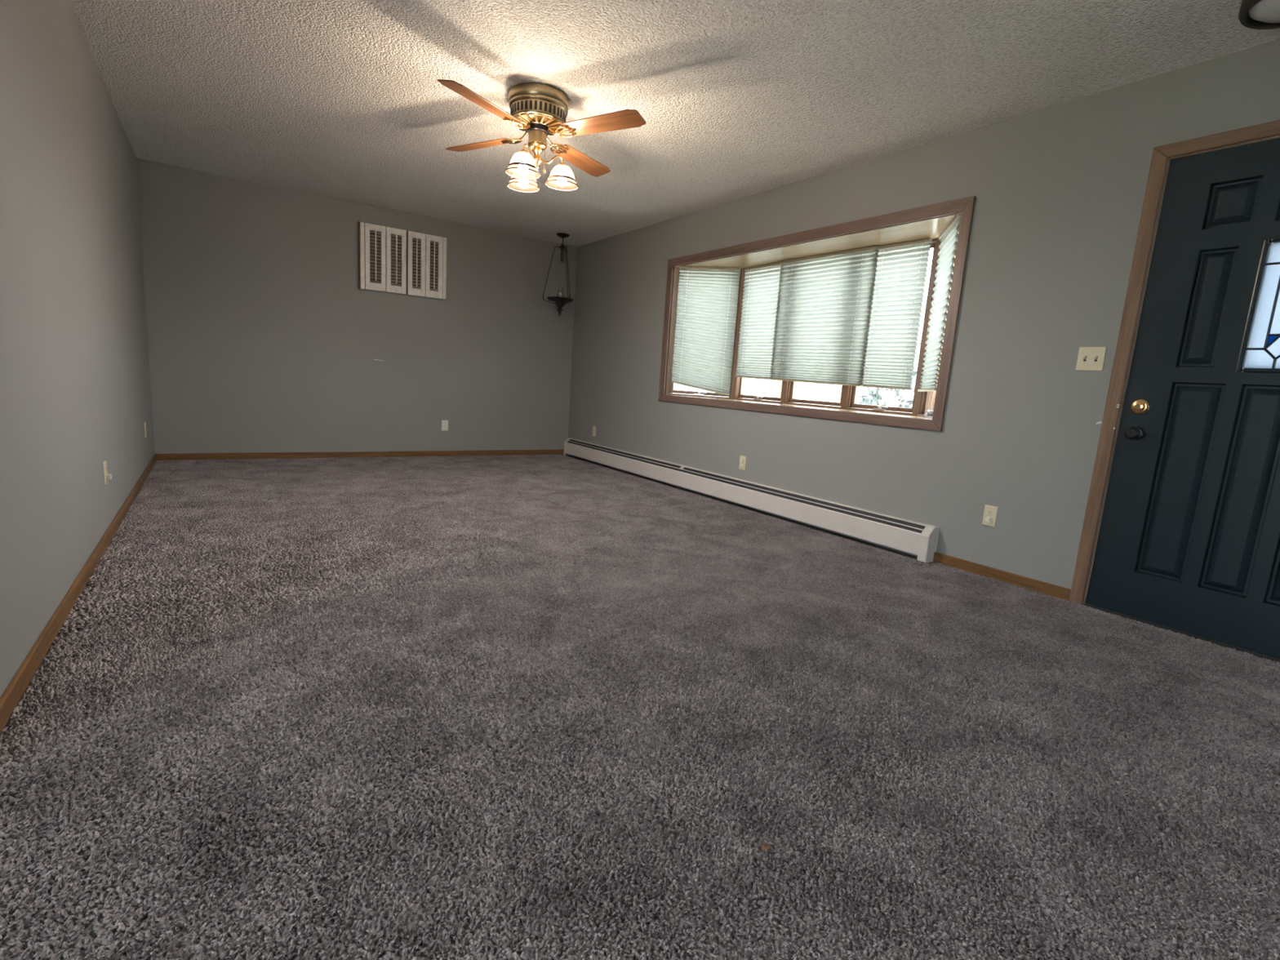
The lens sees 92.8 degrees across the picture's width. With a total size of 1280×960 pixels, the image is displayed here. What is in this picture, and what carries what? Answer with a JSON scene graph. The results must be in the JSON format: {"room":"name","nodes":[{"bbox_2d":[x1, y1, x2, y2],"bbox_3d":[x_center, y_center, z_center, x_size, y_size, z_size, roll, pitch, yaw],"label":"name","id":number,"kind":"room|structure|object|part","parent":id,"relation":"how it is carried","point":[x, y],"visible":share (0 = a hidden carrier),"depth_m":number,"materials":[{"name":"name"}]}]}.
{"room":"living room","nodes":[
{"label":"living room","id":0,"kind":"room"},
{"bbox_2d":[0,0,155,697],"bbox_3d":[-2.788,-0.952,3.046,0.130,2.440,4.866,-3,11,-34],"label":"wall","id":1,"kind":"structure","parent":0,"point":[75,388],"depth_m":2.28,"materials":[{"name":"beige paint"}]},
{"bbox_2d":[0,453,156,733],"bbox_3d":[-2.806,0.216,3.277,0.013,0.064,4.866,-3,11,-34],"label":"baseboard","id":2,"kind":"structure","parent":1,"relation":"attached to","point":[9,700],"depth_m":2.02,"materials":[{"name":"brown wood"}]},
{"bbox_2d":[102,460,111,485],"bbox_3d":[-2.635,-0.035,3.019,0.023,0.113,0.069,-3,11,-34],"label":"wall outlet","id":3,"kind":"object","parent":1,"relation":"attached to","point":[107,477],"visible":1,"depth_m":3.01,"materials":[{"name":"beige plastic"}]},
{"bbox_3d":[-2.642,-0.035,3.014,0.005,0.113,0.069,-3,11,-34],"label":"plate","id":4,"kind":"part","parent":3,"relation":"part of","materials":[{"name":"beige plastic"}]},
{"bbox_2d":[144,422,146,437],"bbox_3d":[-3.770,-0.382,4.648,0.007,0.113,0.069,-3,11,-34],"label":"wall outlet","id":5,"kind":"object","parent":1,"relation":"attached to","point":[145,432],"visible":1,"depth_m":4.63,"materials":[{"name":"beige plastic"}]},
{"bbox_2d":[136,158,577,453],"bbox_3d":[-3.204,-1.421,5.753,5.988,2.440,0.151,-3,11,-34],"label":"wall","id":6,"kind":"structure","parent":0,"point":[263,335],"depth_m":5.81,"materials":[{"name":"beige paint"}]},
{"bbox_2d":[156,449,563,460],"bbox_3d":[-2.524,-0.269,6.364,3.963,0.064,0.013,-3,11,-34],"label":"baseboard","id":7,"kind":"structure","parent":6,"relation":"attached to","point":[171,456],"depth_m":6.06,"materials":[{"name":"brown wood"}]},
{"bbox_2d":[358,221,406,294],"bbox_3d":[-2.511,-2.156,5.950,0.430,0.618,0.058,-3,11,-34],"label":"window shutter","id":8,"kind":"object","parent":6,"relation":"attached to","point":[382,250],"visible":1,"depth_m":5.93,"materials":[{"name":"paint"}]},
{"bbox_3d":[-2.563,-2.152,5.905,0.186,0.610,0.022,-3,11,-34],"label":"shutter panel","id":9,"kind":"part","parent":8,"relation":"part of","materials":[{"name":"paint"}]},
{"bbox_3d":[-2.552,-2.171,5.888,0.009,0.476,0.008,-3,11,-34],"label":"tilt rod","id":10,"kind":"part","parent":8,"relation":"part of","materials":[{"name":"paint"}]},
{"bbox_3d":[-2.405,-2.159,6.013,0.186,0.610,0.022,-3,11,-34],"label":"shutter panel","id":11,"kind":"part","parent":8,"relation":"part of","materials":[{"name":"paint"}]},
{"bbox_3d":[-2.394,-2.179,5.996,0.009,0.476,0.008,-3,11,-34],"label":"tilt rod","id":12,"kind":"part","parent":8,"relation":"part of","materials":[{"name":"paint"}]},
{"bbox_2d":[406,231,446,299],"bbox_3d":[-2.161,-2.171,6.189,0.380,0.610,0.058,-3,11,-34],"label":"window shutter","id":13,"kind":"object","parent":6,"relation":"attached to","point":[426,268],"visible":1,"depth_m":6.17,"materials":[{"name":"paint"}]},
{"bbox_3d":[-2.245,-2.166,6.122,0.166,0.610,0.022,-3,11,-34],"label":"shutter panel","id":14,"kind":"part","parent":13,"relation":"part of","materials":[{"name":"paint"}]},
{"bbox_3d":[-2.234,-2.186,6.105,0.009,0.476,0.008,-3,11,-34],"label":"tilt rod","id":15,"kind":"part","parent":13,"relation":"part of","materials":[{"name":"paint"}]},
{"bbox_3d":[-2.103,-2.172,6.219,0.166,0.610,0.022,-3,11,-34],"label":"shutter panel","id":16,"kind":"part","parent":13,"relation":"part of","materials":[{"name":"paint"}]},
{"bbox_3d":[-2.092,-2.192,6.202,0.009,0.476,0.008,-3,11,-34],"label":"tilt rod","id":17,"kind":"part","parent":13,"relation":"part of","materials":[{"name":"paint"}]},
{"bbox_2d":[441,420,448,431],"bbox_3d":[-2.107,-0.590,6.586,0.069,0.113,0.010,-3,11,-34],"label":"wall outlet","id":18,"kind":"object","parent":6,"relation":"attached to","point":[444,423],"visible":1,"depth_m":6.58,"materials":[{"name":"white plastic"}]},
{"bbox_2d":[0,455,1279,959],"bbox_3d":[-0.496,0.724,1.921,5.988,0.200,10.126,-3,11,-34],"label":"floor","id":19,"kind":"structure","parent":0,"point":[868,925],"depth_m":1.28,"materials":[{"name":"grey carpet"}]},
{"bbox_2d":[0,453,1279,959],"bbox_3d":[-0.677,0.319,3.676,3.968,0.009,6.637,-3,11,-34],"label":"carpet","id":20,"kind":"structure","parent":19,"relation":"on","point":[491,482],"depth_m":1.62,"materials":[{"name":"grey carpet"}]},
{"bbox_2d":[761,843,770,851],"bbox_3d":[0.263,0.765,1.274,0.025,0.009,0.019,-3,11,-34],"label":"dry leaf","id":21,"kind":"object","parent":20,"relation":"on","point":[765,846],"visible":1,"depth_m":1.27,"materials":[{"name":"brown plant"}]},
{"bbox_2d":[69,0,1279,246],"bbox_3d":[-0.323,-1.901,1.492,5.988,0.250,10.126,-3,11,-34],"label":"ceiling","id":22,"kind":"structure","parent":0,"point":[344,100],"depth_m":3.08,"materials":[{"name":"white paint"}]},
{"bbox_2d":[437,79,645,192],"bbox_3d":[-0.562,-1.865,3.347,1.000,0.446,1.000,1,10,-15],"label":"ceiling fan","id":23,"kind":"object","parent":22,"relation":"hanging from","point":[540,110],"visible":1,"depth_m":3.24,"materials":[{"name":"brown wood"}]},
{"bbox_3d":[-0.926,-1.949,3.548,0.475,0.006,0.138,9,23,29],"label":"blade","id":24,"kind":"part","parent":23,"relation":"part of","materials":[{"name":"brown wood"}]},
{"bbox_3d":[-0.772,-1.846,2.979,0.138,0.006,0.475,22,17,26],"label":"blade","id":25,"kind":"part","parent":23,"relation":"part of","materials":[{"name":"brown wood"}]},
{"bbox_3d":[-0.621,-1.683,3.241,0.184,0.100,0.184,-3,11,-34],"label":"lamp shade","id":26,"kind":"part","parent":23,"relation":"part of","materials":[{"name":"white glass"}]},
{"bbox_3d":[-0.622,-1.669,3.244,0.054,0.084,0.053,-3,11,-34],"label":"bulb","id":27,"kind":"part","parent":23,"relation":"part of","materials":[{"name":"white glass"}]},
{"bbox_3d":[-0.665,-1.725,3.480,0.184,0.100,0.184,-3,11,-34],"label":"lamp shade","id":28,"kind":"part","parent":23,"relation":"part of","materials":[{"name":"white glass"}]},
{"bbox_3d":[-0.666,-1.711,3.482,0.054,0.084,0.053,-3,11,-34],"label":"bulb","id":29,"kind":"part","parent":23,"relation":"part of","materials":[{"name":"white glass"}]},
{"bbox_3d":[-0.597,-1.768,3.283,0.011,0.052,0.128,7,10,19],"label":"light arm","id":30,"kind":"part","parent":23,"relation":"part of","materials":[{"name":"gold metal"}]},
{"bbox_3d":[-0.569,-1.767,3.363,0.060,0.110,0.060,-3,11,-34],"label":"light kit stem","id":31,"kind":"part","parent":23,"relation":"part of","materials":[{"name":"gold metal"}]},
{"bbox_3d":[-0.486,-1.776,3.376,0.128,0.052,0.011,2,9,-11],"label":"light arm","id":32,"kind":"part","parent":23,"relation":"part of","materials":[{"name":"gold metal"}]},
{"bbox_3d":[-0.434,-1.696,3.400,0.184,0.100,0.184,-3,11,-34],"label":"lamp shade","id":33,"kind":"part","parent":23,"relation":"part of","materials":[{"name":"white glass"}]},
{"bbox_3d":[-0.435,-1.682,3.402,0.054,0.084,0.053,-3,11,-34],"label":"bulb","id":34,"kind":"part","parent":23,"relation":"part of","materials":[{"name":"white glass"}]},
{"bbox_3d":[-0.350,-1.937,3.706,0.138,0.006,0.475,-5,4,31],"label":"blade","id":35,"kind":"part","parent":23,"relation":"part of","materials":[{"name":"brown wood"}]},
{"bbox_3d":[-0.196,-1.834,3.138,0.475,0.006,0.138,9,-1,29],"label":"blade","id":36,"kind":"part","parent":23,"relation":"part of","materials":[{"name":"brown wood"}]},
{"bbox_2d":[542,232,573,315],"bbox_3d":[-0.849,-2.206,6.573,0.332,0.850,0.347,-3,11,-34],"label":"pendant lamp","id":37,"kind":"object","parent":22,"relation":"hanging from","point":[560,301],"visible":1,"depth_m":6.55,"materials":[{"name":"brown metal"}]},
{"bbox_3d":[-0.980,-2.240,6.563,0.109,0.493,0.015,2,9,-11],"label":"chain","id":38,"kind":"part","parent":37,"relation":"part of","materials":[{"name":"brown metal"}]},
{"bbox_3d":[-0.836,-2.446,6.553,0.068,0.194,0.068,-3,11,-34],"label":"crown","id":39,"kind":"part","parent":37,"relation":"part of","materials":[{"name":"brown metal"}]},
{"bbox_3d":[-0.803,-2.253,6.714,0.016,0.493,0.110,7,10,19],"label":"chain","id":40,"kind":"part","parent":37,"relation":"part of","materials":[{"name":"brown metal"}]},
{"bbox_3d":[-0.763,-2.214,6.487,0.013,0.493,0.109,-4,12,-40],"label":"chain","id":41,"kind":"part","parent":37,"relation":"part of","materials":[{"name":"brown metal"}]},
{"bbox_2d":[1238,0,1279,29],"bbox_3d":[2.247,-1.645,2.059,0.320,0.100,0.320,-3,11,-34],"label":"ceiling light","id":42,"kind":"object","parent":22,"relation":"attached to","point":[1253,14],"visible":1,"depth_m":2.13,"materials":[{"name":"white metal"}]},
{"bbox_2d":[1248,0,1279,22],"bbox_3d":[2.245,-1.621,2.063,0.276,0.050,0.276,-3,11,-34],"label":"diffuser","id":43,"kind":"object","parent":42,"relation":"attached to","point":[1259,11],"depth_m":2.11,"materials":[{"name":"white glass"}]},
{"bbox_2d":[568,39,1279,604],"bbox_3d":[2.038,-0.671,3.287,0.141,2.440,9.976,-3,11,-34],"label":"wall","id":44,"kind":"structure","parent":0,"point":[1059,190],"depth_m":3.35,"materials":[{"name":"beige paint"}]},
{"bbox_2d":[592,426,595,436],"bbox_3d":[-0.521,-0.552,6.920,0.007,0.113,0.069,-3,11,-34],"label":"wall outlet","id":45,"kind":"object","parent":44,"relation":"attached to","point":[593,427],"visible":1,"depth_m":6.91,"materials":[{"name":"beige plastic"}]},
{"bbox_2d":[738,455,746,470],"bbox_3d":[0.829,-0.140,4.957,0.018,0.113,0.069,-3,11,-34],"label":"wall outlet","id":46,"kind":"object","parent":44,"relation":"attached to","point":[742,459],"visible":1,"depth_m":4.95,"materials":[{"name":"beige plastic"}]},
{"bbox_2d":[563,437,939,562],"bbox_3d":[0.424,-0.010,5.496,0.090,0.216,4.674,-3,11,-34],"label":"baseboard heater","id":47,"kind":"object","parent":44,"relation":"attached to","point":[921,540],"visible":1,"depth_m":4.53,"materials":[{"name":"metal"}]},
{"bbox_3d":[-0.467,-0.262,6.727,0.010,0.133,1.514,-3,11,-34],"label":"panel","id":48,"kind":"part","parent":47,"relation":"part of","materials":[{"name":"metal"}]},
{"bbox_3d":[0.814,0.126,4.872,0.010,0.133,3.054,-3,11,-34],"label":"panel","id":49,"kind":"part","parent":47,"relation":"part of","materials":[{"name":"metal"}]},
{"bbox_3d":[1.758,0.353,3.614,0.029,0.152,0.003,-3,11,-34],"label":"plate","id":50,"kind":"part","parent":47,"relation":"part of","materials":[{"name":"metal"}]},
{"bbox_2d":[657,195,975,431],"bbox_3d":[1.253,-1.140,4.772,0.585,1.548,2.848,-3,11,-34],"label":"window","id":51,"kind":"structure","parent":44,"relation":"in","point":[928,407],"depth_m":4.28,"materials":[{"name":"brown wood"}]},
{"bbox_3d":[0.600,-1.364,5.693,0.576,1.130,0.043,6,9,11],"label":"casement sash","id":52,"kind":"part","parent":51,"relation":"part of","materials":[{"name":"brown wood"}]},
{"bbox_3d":[0.569,-0.817,5.741,0.116,0.039,0.033,6,10,14],"label":"crank handle","id":53,"kind":"part","parent":51,"relation":"part of","materials":[{"name":"silver metal"}]},
{"bbox_3d":[0.601,-1.365,5.694,0.634,1.168,0.110,6,9,11],"label":"frame","id":54,"kind":"part","parent":51,"relation":"part of","materials":[{"name":"brown wood"}]},
{"bbox_2d":[671,266,740,395],"bbox_3d":[0.596,-1.365,5.605,0.549,1.136,0.028,6,9,11],"label":"pleated shade","id":55,"kind":"object","parent":51,"relation":"attached to","point":[708,296],"visible":1,"depth_m":5.60,"materials":[{"name":"fabric"}]},
{"bbox_3d":[0.562,-0.855,5.688,0.549,0.100,0.026,6,9,11],"label":"rail","id":56,"kind":"part","parent":55,"relation":"part of","materials":[{"name":"white plastic"}]},
{"bbox_3d":[0.632,-1.913,5.516,0.549,0.022,0.028,6,9,11],"label":"head rail","id":57,"kind":"part","parent":55,"relation":"part of","materials":[{"name":"white plastic"}]},
{"bbox_3d":[0.927,-1.327,5.598,0.092,1.168,0.092,10,11,32],"label":"corner post","id":58,"kind":"part","parent":51,"relation":"part of","materials":[{"name":"brown wood"}]},
{"bbox_2d":[734,262,781,379],"bbox_3d":[1.044,-1.373,5.326,0.028,0.971,0.477,-3,11,-34],"label":"pleated shade","id":59,"kind":"object","parent":51,"relation":"attached to","point":[762,282],"visible":0.98,"depth_m":5.34,"materials":[{"name":"fabric"}]},
{"bbox_3d":[1.013,-0.906,5.402,0.026,0.023,0.477,-3,11,-34],"label":"rail","id":60,"kind":"part","parent":59,"relation":"part of","materials":[{"name":"white plastic"}]},
{"bbox_3d":[1.075,-1.840,5.250,0.028,0.022,0.477,-3,11,-34],"label":"head rail","id":61,"kind":"part","parent":59,"relation":"part of","materials":[{"name":"beige plastic"}]},
{"bbox_3d":[1.056,-0.731,5.411,0.034,0.039,0.115,-3,11,-34],"label":"crank handle","id":62,"kind":"part","parent":51,"relation":"part of","materials":[{"name":"silver metal"}]},
{"bbox_3d":[1.119,-1.275,5.356,0.112,1.168,0.625,-3,11,-34],"label":"frame","id":63,"kind":"part","parent":51,"relation":"part of","materials":[{"name":"brown wood"}]},
{"bbox_3d":[1.118,-1.275,5.356,0.044,1.130,0.567,-3,11,-34],"label":"casement sash","id":64,"kind":"part","parent":51,"relation":"part of","materials":[{"name":"brown wood"}]},
{"bbox_3d":[1.468,-1.170,4.855,0.112,1.168,0.615,-3,11,-34],"label":"frame","id":65,"kind":"part","parent":51,"relation":"part of","materials":[{"name":"brown wood"}]},
{"bbox_3d":[1.467,-1.170,4.854,0.044,1.130,0.557,-3,11,-34],"label":"casement sash","id":66,"kind":"part","parent":51,"relation":"part of","materials":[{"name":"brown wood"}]},
{"bbox_2d":[768,245,879,386],"bbox_3d":[1.401,-1.249,4.764,0.028,0.988,0.924,-3,11,-34],"label":"pleated shade","id":67,"kind":"object","parent":51,"relation":"attached to","point":[824,303],"visible":1,"depth_m":4.72,"materials":[{"name":"fabric"}]},
{"bbox_3d":[1.370,-0.778,4.841,0.026,0.032,0.924,-3,11,-34],"label":"rail","id":68,"kind":"part","parent":67,"relation":"part of","materials":[{"name":"white plastic"}]},
{"bbox_3d":[1.433,-1.725,4.686,0.028,0.022,0.924,-3,11,-34],"label":"head rail","id":69,"kind":"part","parent":67,"relation":"part of","materials":[{"name":"white plastic"}]},
{"bbox_3d":[1.748,-0.523,4.415,0.034,0.039,0.115,-3,11,-34],"label":"crank handle","id":70,"kind":"part","parent":51,"relation":"part of","materials":[{"name":"silver metal"}]},
{"bbox_3d":[1.811,-1.067,4.361,0.112,1.168,0.605,-3,11,-34],"label":"frame","id":71,"kind":"part","parent":51,"relation":"part of","materials":[{"name":"brown wood"}]},
{"bbox_3d":[1.810,-1.067,4.360,0.044,1.130,0.547,-3,11,-34],"label":"casement sash","id":72,"kind":"part","parent":51,"relation":"part of","materials":[{"name":"brown wood"}]},
{"bbox_2d":[862,238,932,390],"bbox_3d":[1.778,-1.140,4.271,0.028,0.995,0.404,-3,11,-34],"label":"pleated shade","id":73,"kind":"object","parent":51,"relation":"attached to","point":[901,269],"visible":0.98,"depth_m":4.25,"materials":[{"name":"fabric"}]},
{"bbox_3d":[1.697,-1.163,4.389,0.002,0.954,0.002,5,9,10],"label":"lift cord","id":74,"kind":"part","parent":73,"relation":"part of","materials":[{"name":"white fabric"}]},
{"bbox_3d":[1.747,-0.661,4.349,0.026,0.022,0.404,-3,11,-34],"label":"rail","id":75,"kind":"part","parent":73,"relation":"part of","materials":[{"name":"white plastic"}]},
{"bbox_3d":[1.810,-1.619,4.192,0.028,0.022,0.404,-3,11,-34],"label":"head rail","id":76,"kind":"part","parent":73,"relation":"part of","materials":[{"name":"white plastic"}]},
{"bbox_3d":[1.859,-1.111,4.153,0.002,0.960,0.002,5,9,10],"label":"lift cord","id":77,"kind":"part","parent":73,"relation":"part of","materials":[{"name":"white fabric"}]},
{"bbox_3d":[1.965,-1.015,4.105,0.092,1.168,0.092,10,11,32],"label":"corner post","id":78,"kind":"part","parent":51,"relation":"part of","materials":[{"name":"brown wood"}]},
{"bbox_3d":[1.835,-0.430,3.879,0.033,0.039,0.116,7,10,17],"label":"crank handle","id":79,"kind":"part","parent":51,"relation":"part of","materials":[{"name":"silver metal"}]},
{"bbox_3d":[1.912,-0.967,3.793,0.110,1.168,0.584,6,10,14],"label":"frame","id":80,"kind":"part","parent":51,"relation":"part of","materials":[{"name":"brown wood"}]},
{"bbox_2d":[917,212,961,391],"bbox_3d":[1.846,-1.051,3.765,0.028,1.000,0.558,6,10,14],"label":"pleated shade","id":81,"kind":"object","parent":51,"relation":"attached to","point":[948,237],"visible":0.97,"depth_m":3.74,"materials":[{"name":"fabric"}]},
{"bbox_3d":[1.814,-0.568,3.844,0.026,0.020,0.558,6,10,14],"label":"rail","id":82,"kind":"part","parent":81,"relation":"part of","materials":[{"name":"white plastic"}]},
{"bbox_3d":[1.898,-1.074,3.958,0.002,0.965,0.002,-2,11,-30],"label":"lift cord","id":83,"kind":"part","parent":81,"relation":"part of","materials":[{"name":"white fabric"}]},
{"bbox_3d":[1.793,-1.020,3.574,0.002,0.961,0.002,12,12,41],"label":"lift cord","id":84,"kind":"part","parent":81,"relation":"part of","materials":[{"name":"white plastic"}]},
{"bbox_3d":[1.878,-1.532,3.687,0.028,0.022,0.558,6,10,14],"label":"head rail","id":85,"kind":"part","parent":81,"relation":"part of","materials":[{"name":"white plastic"}]},
{"bbox_3d":[1.911,-0.968,3.793,0.043,1.130,0.526,6,10,14],"label":"casement sash","id":86,"kind":"part","parent":51,"relation":"part of","materials":[{"name":"brown wood"}]},
{"bbox_2d":[982,504,998,527],"bbox_3d":[1.926,0.198,3.364,0.023,0.113,0.069,-3,11,-34],"label":"wall outlet","id":87,"kind":"object","parent":44,"relation":"attached to","point":[990,512],"visible":1,"depth_m":3.36,"materials":[{"name":"beige plastic"}]},
{"bbox_2d":[986,510,993,515],"bbox_3d":[1.933,0.179,3.364,0.004,0.025,0.030,-3,11,-34],"label":"receptacle","id":88,"kind":"object","parent":87,"relation":"attached to","point":[988,512],"depth_m":3.36,"materials":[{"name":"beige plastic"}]},
{"bbox_2d":[933,551,1071,600],"bbox_3d":[1.955,0.519,3.353,0.013,0.064,0.728,-3,11,-34],"label":"baseboard","id":89,"kind":"structure","parent":44,"relation":"attached to","point":[1047,588],"depth_m":3.31,"materials":[{"name":"brown wood"}]},
{"bbox_2d":[1075,346,1106,371],"bbox_3d":[2.178,-0.587,2.948,0.018,0.114,0.115,-3,11,-34],"label":"light switch","id":90,"kind":"object","parent":44,"relation":"attached to","point":[1089,358],"visible":1,"depth_m":2.95,"materials":[{"name":"beige plastic"}]},
{"bbox_2d":[1068,120,1279,662],"bbox_3d":[2.579,-0.348,2.501,0.157,2.127,1.059,-3,11,-34],"label":"door frame","id":91,"kind":"structure","parent":44,"relation":"attached to","point":[1160,156],"depth_m":2.80,"materials":[{"name":"brown wood"}]},
{"bbox_2d":[1085,137,1279,659],"bbox_3d":[2.523,-0.321,2.468,0.116,2.052,0.929,-3,11,-34],"label":"door","id":92,"kind":"structure","parent":44,"relation":"in","point":[1188,540],"depth_m":2.62,"materials":[{"name":"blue paint"}]},
{"bbox_3d":[2.269,-0.215,2.803,0.066,0.062,0.062,-3,11,-34],"label":"knob","id":93,"kind":"part","parent":92,"relation":"part of","materials":[{"name":"black metal"}]},
{"bbox_3d":[2.404,0.011,2.717,0.040,0.867,0.168,-3,11,-34],"label":"panel","id":94,"kind":"part","parent":92,"relation":"part of","materials":[{"name":"black paint"}]},
{"bbox_3d":[2.439,-0.734,2.618,0.040,0.484,0.116,-3,11,-34],"label":"panel","id":95,"kind":"part","parent":92,"relation":"part of","materials":[{"name":"black paint"}]},
{"bbox_3d":[2.472,-1.149,2.541,0.040,0.176,0.150,-3,11,-34],"label":"panel","id":96,"kind":"part","parent":92,"relation":"part of","materials":[{"name":"black paint"}]},
{"bbox_3d":[2.526,0.048,2.541,0.040,0.867,0.146,-3,11,-34],"label":"panel","id":97,"kind":"part","parent":92,"relation":"part of","materials":[{"name":"black paint"}]},
{"bbox_3d":[2.573,-0.693,2.421,0.058,0.530,0.214,-3,11,-34],"label":"glass moulding","id":98,"kind":"part","parent":92,"relation":"part of","materials":[{"name":"black paint"}]},
{"bbox_3d":[2.535,-0.495,2.489,0.004,0.078,0.087,-3,11,-34],"label":"glass pane","id":99,"kind":"part","parent":92,"relation":"part of","materials":[{"name":"glass"}]},
{"bbox_3d":[2.538,-0.702,2.471,0.004,0.336,0.050,-3,11,-34],"label":"glass pane","id":100,"kind":"part","parent":92,"relation":"part of","materials":[{"name":"white glass"}]},
{"bbox_3d":[2.553,-0.556,2.458,0.004,0.055,0.037,-3,11,-34],"label":"glass pane","id":101,"kind":"part","parent":92,"relation":"part of","materials":[{"name":"blue glass"}]},
{"bbox_3d":[2.648,0.085,2.365,0.040,0.867,0.170,-3,11,-34],"label":"panel","id":102,"kind":"part","parent":92,"relation":"part of","materials":[{"name":"black paint"}]},
{"bbox_3d":[2.562,-0.533,2.446,0.004,0.095,0.074,-3,11,-34],"label":"glass pane","id":103,"kind":"part","parent":92,"relation":"part of","materials":[{"name":"white glass"}]},
{"bbox_3d":[2.551,-0.907,2.437,0.004,0.080,0.050,-3,11,-34],"label":"glass pane","id":104,"kind":"part","parent":92,"relation":"part of","materials":[{"name":"glass"}]},
{"bbox_3d":[2.574,-0.719,2.416,0.004,0.281,0.074,-3,11,-34],"label":"glass pane","id":105,"kind":"part","parent":92,"relation":"part of","materials":[{"name":"white glass"}]},
{"bbox_3d":[2.583,-0.480,2.418,0.004,0.078,0.087,-3,11,-34],"label":"glass pane","id":106,"kind":"part","parent":92,"relation":"part of","materials":[{"name":"white glass"}]},
{"label":"outside","id":107,"kind":"structure","parent":0,"visible":0},
{"bbox_3d":[3.891,-1.667,20.837,150.000,0.300,150.000,-3,11,-34],"label":"ground","id":108,"kind":"structure","parent":107,"visible":0},
{"bbox_2d":[672,298,926,407],"bbox_3d":[10.100,-5.597,29.238,9.200,5.550,19.000,-3,11,-34],"label":"house","id":109,"kind":"structure","parent":108,"relation":"on","point":[755,387],"depth_m":26.43,"materials":[{"name":"white"}]},
{"bbox_3d":[6.313,-4.159,27.755,0.070,2.300,0.950,-3,11,-34],"label":"door","id":110,"kind":"part","parent":109,"relation":"part of","materials":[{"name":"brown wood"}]},
{"bbox_3d":[7.652,-4.348,25.724,0.030,1.040,0.420,-3,11,-34],"label":"pane","id":111,"kind":"part","parent":109,"relation":"part of","materials":[{"name":"glass"}]},
{"bbox_3d":[7.943,-4.260,25.302,0.030,1.040,0.420,-3,11,-34],"label":"pane","id":112,"kind":"part","parent":109,"relation":"part of","materials":[{"name":"glass"}]},
{"bbox_2d":[838,362,917,413],"bbox_3d":[4.067,-1.043,9.960,1.541,2.050,1.515,0,10,-21],"label":"shrub","id":113,"kind":"object","parent":108,"relation":"on","point":[872,398],"visible":0.19,"depth_m":9.48,"materials":[{"name":"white plant"}]}
]}

